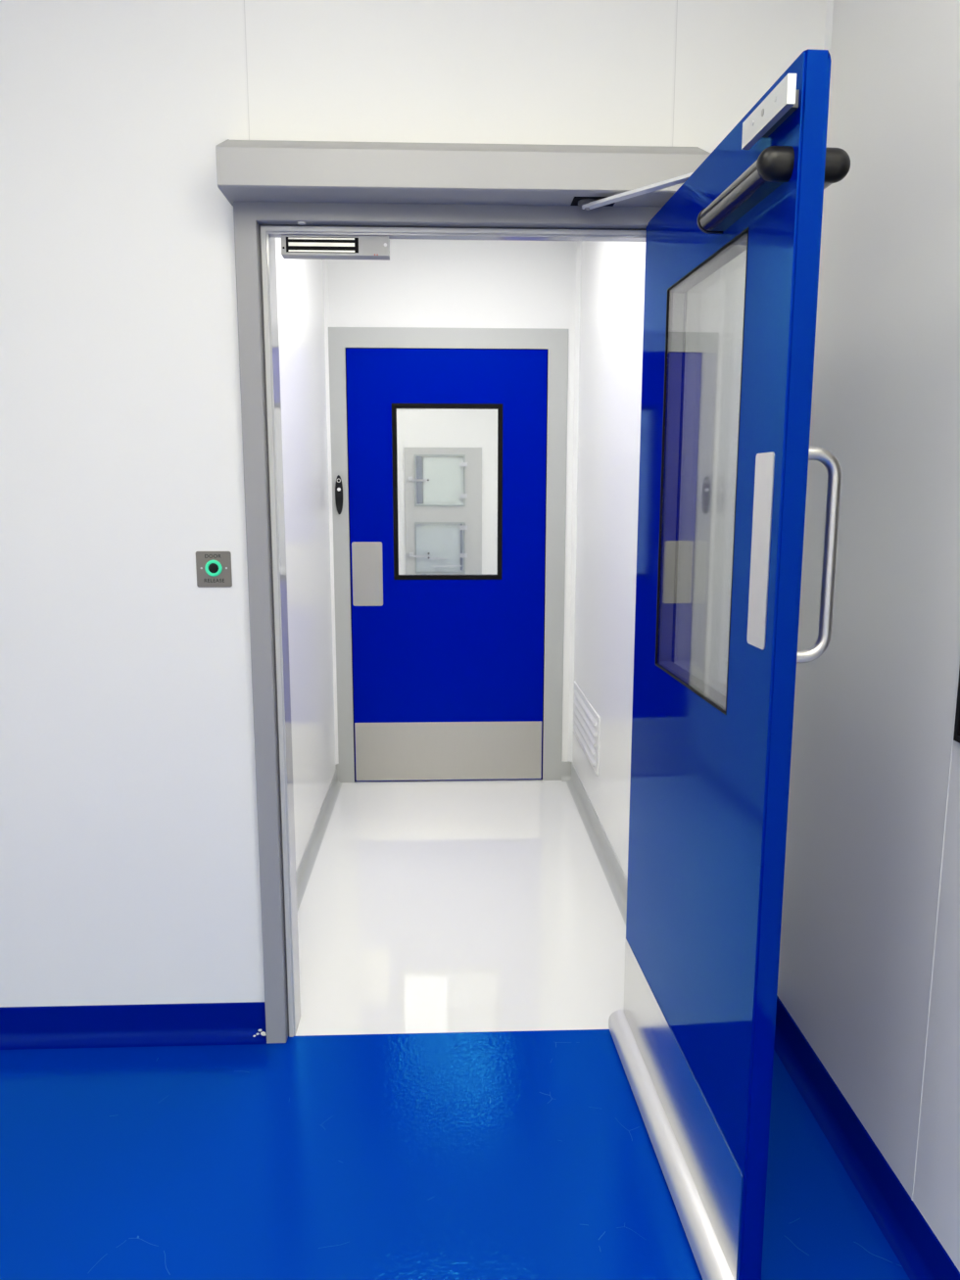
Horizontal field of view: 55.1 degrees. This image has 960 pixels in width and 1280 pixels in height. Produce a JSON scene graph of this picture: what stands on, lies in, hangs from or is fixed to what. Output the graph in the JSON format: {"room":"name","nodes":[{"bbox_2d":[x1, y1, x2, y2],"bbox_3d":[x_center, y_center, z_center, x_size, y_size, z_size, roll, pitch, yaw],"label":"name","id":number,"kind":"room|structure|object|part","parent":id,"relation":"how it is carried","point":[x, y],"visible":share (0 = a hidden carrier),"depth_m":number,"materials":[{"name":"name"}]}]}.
{"room":"clean room","nodes":[
{"label":"clean room","id":0,"kind":"room"},
{"bbox_2d":[275,237,335,871],"bbox_3d":[-0.720,-0.415,3.420,0.060,2.660,2.128,0,9,-2],"label":"wall","id":1,"kind":"structure","parent":0,"point":[300,282],"depth_m":3.72,"materials":[{"name":"white paint"}]},
{"bbox_2d":[295,769,342,910],"bbox_3d":[-0.675,0.864,3.632,0.032,0.071,2.128,0,9,-2],"label":"baseboard","id":2,"kind":"structure","parent":1,"relation":"attached to","point":[308,858],"depth_m":3.85,"materials":[{"name":"grey"}]},
{"bbox_2d":[0,0,826,1007],"bbox_3d":[-0.786,-0.403,2.300,3.209,3.000,0.081,0,9,-2],"label":"wall","id":3,"kind":"structure","parent":0,"point":[129,860],"depth_m":2.23,"materials":[{"name":"white paint"}]},
{"bbox_2d":[0,1001,266,1049],"bbox_3d":[-1.482,1.040,2.451,1.814,0.103,0.036,0,9,-2],"label":"baseboard","id":4,"kind":"structure","parent":3,"relation":"attached to","point":[200,1023],"depth_m":2.48,"materials":[{"name":"blue plastic"}]},
{"bbox_2d":[253,1029,266,1037],"bbox_3d":[-0.595,1.062,2.484,0.035,0.014,0.022,-2,10,-11],"label":"residue","id":5,"kind":"object","parent":4,"relation":"on","point":[262,1033],"visible":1,"depth_m":2.48,"materials":[{"name":"white plastic"}]},
{"bbox_2d":[195,551,232,587],"bbox_3d":[-0.665,-0.176,2.297,0.086,0.090,0.008,0,9,-2],"label":"button","id":6,"kind":"object","parent":3,"relation":"attached to","point":[213,568],"visible":1,"depth_m":2.30,"materials":[{"name":"grey metal"}]},
{"bbox_2d":[233,201,662,1042],"bbox_3d":[-0.042,0.016,2.389,1.072,2.146,0.127,0,9,-2],"label":"door frame","id":7,"kind":"structure","parent":3,"relation":"attached to","point":[257,224],"depth_m":2.24,"materials":[{"name":"grey metal"}]},
{"bbox_2d":[280,235,389,259],"bbox_3d":[-0.347,-0.945,2.213,0.256,0.046,0.042,0,9,-2],"label":"lock","id":8,"kind":"object","parent":7,"relation":"attached to","point":[300,247],"visible":1,"depth_m":2.19,"materials":[{"name":"silver metal"}]},
{"bbox_2d":[215,139,710,210],"bbox_3d":[-0.030,-1.045,2.007,1.096,0.181,0.345,0,9,-2],"label":"operator","id":9,"kind":"object","parent":3,"relation":"attached to","point":[588,177],"visible":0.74,"depth_m":2.05,"materials":[{"name":"silver metal"}]},
{"bbox_3d":[0.366,-0.983,2.005,0.024,0.007,0.373,-8,13,-42],"label":"arm","id":10,"kind":"part","parent":9,"relation":"part of","materials":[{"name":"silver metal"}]},
{"bbox_2d":[608,48,850,1279],"bbox_3d":[0.474,0.113,1.923,0.186,2.090,0.916,-1,9,-4],"label":"door","id":11,"kind":"structure","parent":3,"relation":"in","point":[692,1035],"depth_m":1.66,"materials":[{"name":"blue paint"}]},
{"bbox_3d":[0.428,1.006,2.075,0.002,0.267,0.877,-1,9,-4],"label":"kick plate","id":12,"kind":"part","parent":11,"relation":"part of","materials":[{"name":"silver metal"}]},
{"bbox_3d":[0.458,-0.145,1.504,0.002,0.316,0.076,-1,9,-4],"label":"push plate","id":13,"kind":"part","parent":11,"relation":"part of","materials":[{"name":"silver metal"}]},
{"bbox_3d":[0.436,-0.798,1.396,0.012,0.040,0.180,-1,9,-4],"label":"armature plate","id":14,"kind":"part","parent":11,"relation":"part of","materials":[{"name":"silver metal"}]},
{"bbox_3d":[0.548,-0.139,1.533,0.093,0.360,0.022,-1,9,-4],"label":"pull handle","id":15,"kind":"part","parent":11,"relation":"part of","materials":[{"name":"silver metal"}]},
{"bbox_2d":[396,408,497,574],"bbox_3d":[-0.391,-1.081,7.478,2.600,2.660,0.080,0,9,-2],"label":"wall","id":16,"kind":"structure","parent":0,"point":[415,427],"depth_m":7.36,"materials":[{"name":"white paint"}]},
{"bbox_2d":[404,447,481,574],"bbox_3d":[-0.293,-0.953,7.434,0.619,1.182,0.056,0,9,-2],"label":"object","id":17,"kind":"object","parent":16,"relation":"attached to","point":[443,486],"visible":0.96,"depth_m":7.43,"materials":[{"name":"grey metal"}]},
{"bbox_2d":[428,557,446,559],"bbox_3d":[-0.344,-0.663,7.472,0.150,0.013,0.010,0,9,-2],"label":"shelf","id":18,"kind":"object","parent":17,"relation":"attached to","point":[429,557],"depth_m":7.47,"materials":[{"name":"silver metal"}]},
{"bbox_3d":[-0.325,-1.279,7.379,0.408,0.412,0.014,0,9,-2],"label":"hatch door","id":19,"kind":"part","parent":17,"relation":"part of","materials":[{"name":"green glass"}]},
{"bbox_3d":[-0.325,-0.748,7.467,0.408,0.416,0.014,0,9,-2],"label":"hatch door","id":20,"kind":"part","parent":17,"relation":"part of","materials":[{"name":"green glass"}]},
{"bbox_2d":[431,565,461,567],"bbox_3d":[-0.269,-0.603,7.487,0.240,0.010,0.005,0,9,-2],"label":"shelf","id":21,"kind":"object","parent":17,"relation":"attached to","point":[432,565],"depth_m":7.48,"materials":[{"name":"silver metal"}]},
{"bbox_2d":[327,238,576,760],"bbox_3d":[-0.131,-0.597,4.533,1.323,2.660,0.080,0,9,-2],"label":"wall","id":22,"kind":"structure","parent":0,"point":[423,283],"depth_m":4.32,"materials":[{"name":"white paint"}]},
{"bbox_2d":[334,474,342,514],"bbox_3d":[-0.680,-0.701,4.441,0.038,0.188,0.014,0,9,-2],"label":"reader","id":23,"kind":"object","parent":22,"relation":"attached to","point":[338,486],"visible":1,"depth_m":4.44,"materials":[{"name":"black plastic"}]},
{"bbox_2d":[345,348,547,781],"bbox_3d":[-0.158,-0.334,4.550,0.952,2.124,0.044,0,9,-2],"label":"door","id":24,"kind":"structure","parent":22,"relation":"in","point":[448,670],"depth_m":4.55,"materials":[{"name":"blue paint"}]},
{"bbox_3d":[-0.552,-0.324,4.515,0.147,0.314,0.002,0,9,-2],"label":"push plate","id":25,"kind":"part","parent":24,"relation":"part of","materials":[{"name":"silver metal"}]},
{"bbox_2d":[344,347,548,781],"bbox_3d":[-0.158,-0.335,4.561,0.962,2.134,0.048,0,9,-2],"label":"seal","id":26,"kind":"object","parent":24,"relation":"attached to","point":[345,348],"visible":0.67,"depth_m":4.50,"materials":[{"name":"black rubber"}]},
{"bbox_3d":[-0.158,0.564,4.676,0.945,0.302,0.002,0,9,-2],"label":"kick plate","id":27,"kind":"part","parent":24,"relation":"part of","materials":[{"name":"silver metal"}]},
{"bbox_2d":[328,327,568,782],"bbox_3d":[-0.158,-0.380,4.550,1.152,2.226,0.056,0,9,-2],"label":"door frame","id":28,"kind":"structure","parent":22,"relation":"attached to","point":[555,341],"depth_m":4.47,"materials":[{"name":"grey metal"}]},
{"bbox_2d":[322,240,581,764],"bbox_3d":[-0.129,-0.638,4.476,1.203,2.560,0.020,0,9,-2],"label":"trim","id":29,"kind":"structure","parent":22,"relation":"attached to","point":[579,243],"depth_m":4.47,"materials":[{"name":"white"}]},
{"bbox_2d":[561,760,570,781],"bbox_3d":[0.444,0.673,4.707,0.053,0.101,0.032,0,9,-2],"label":"baseboard","id":30,"kind":"structure","parent":22,"relation":"attached to","point":[565,765],"depth_m":4.72,"materials":[{"name":"grey"}]},
{"bbox_2d":[0,779,909,1279],"bbox_3d":[-0.730,1.347,1.057,3.209,0.050,7.458,0,9,-2],"label":"floor","id":31,"kind":"structure","parent":0,"point":[489,1155],"depth_m":2.19,"materials":[{"name":"plastic"}]},
{"bbox_2d":[571,240,645,879],"bbox_3d":[0.542,-0.421,3.469,0.060,2.660,2.128,0,9,-2],"label":"wall","id":32,"kind":"structure","parent":0,"point":[612,273],"depth_m":3.61,"materials":[{"name":"white paint"}]},
{"bbox_2d":[572,681,599,775],"bbox_3d":[0.479,0.390,4.234,0.016,0.254,0.740,0,9,-2],"label":"air vent","id":33,"kind":"object","parent":32,"relation":"in","point":[586,721],"visible":1,"depth_m":4.15,"materials":[{"name":"white plastic"}]},
{"bbox_2d":[566,761,627,924],"bbox_3d":[0.495,0.843,3.674,0.032,0.101,2.128,0,9,-2],"label":"baseboard","id":34,"kind":"structure","parent":32,"relation":"attached to","point":[616,878],"depth_m":3.78,"materials":[{"name":"grey"}]},
{"bbox_2d":[776,0,959,1272],"bbox_3d":[0.951,0.010,-0.201,0.092,3.000,5.280,0,9,-2],"label":"wall","id":35,"kind":"structure","parent":0,"point":[869,962],"depth_m":1.89,"materials":[{"name":"white paint"}]},
{"bbox_2d":[773,995,959,1279],"bbox_3d":[0.899,1.447,-0.008,0.036,0.103,5.200,0,9,-2],"label":"baseboard","id":36,"kind":"structure","parent":35,"relation":"attached to","point":[921,1255],"depth_m":1.99,"materials":[{"name":"blue plastic"}]},
{"bbox_2d":[952,667,959,743],"bbox_3d":[0.854,-0.233,1.274,0.012,0.922,0.562,0,9,-2],"label":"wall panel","id":37,"kind":"object","parent":35,"relation":"attached to","point":[956,736],"visible":1,"depth_m":1.61,"materials":[{"name":"black"}]}
]}

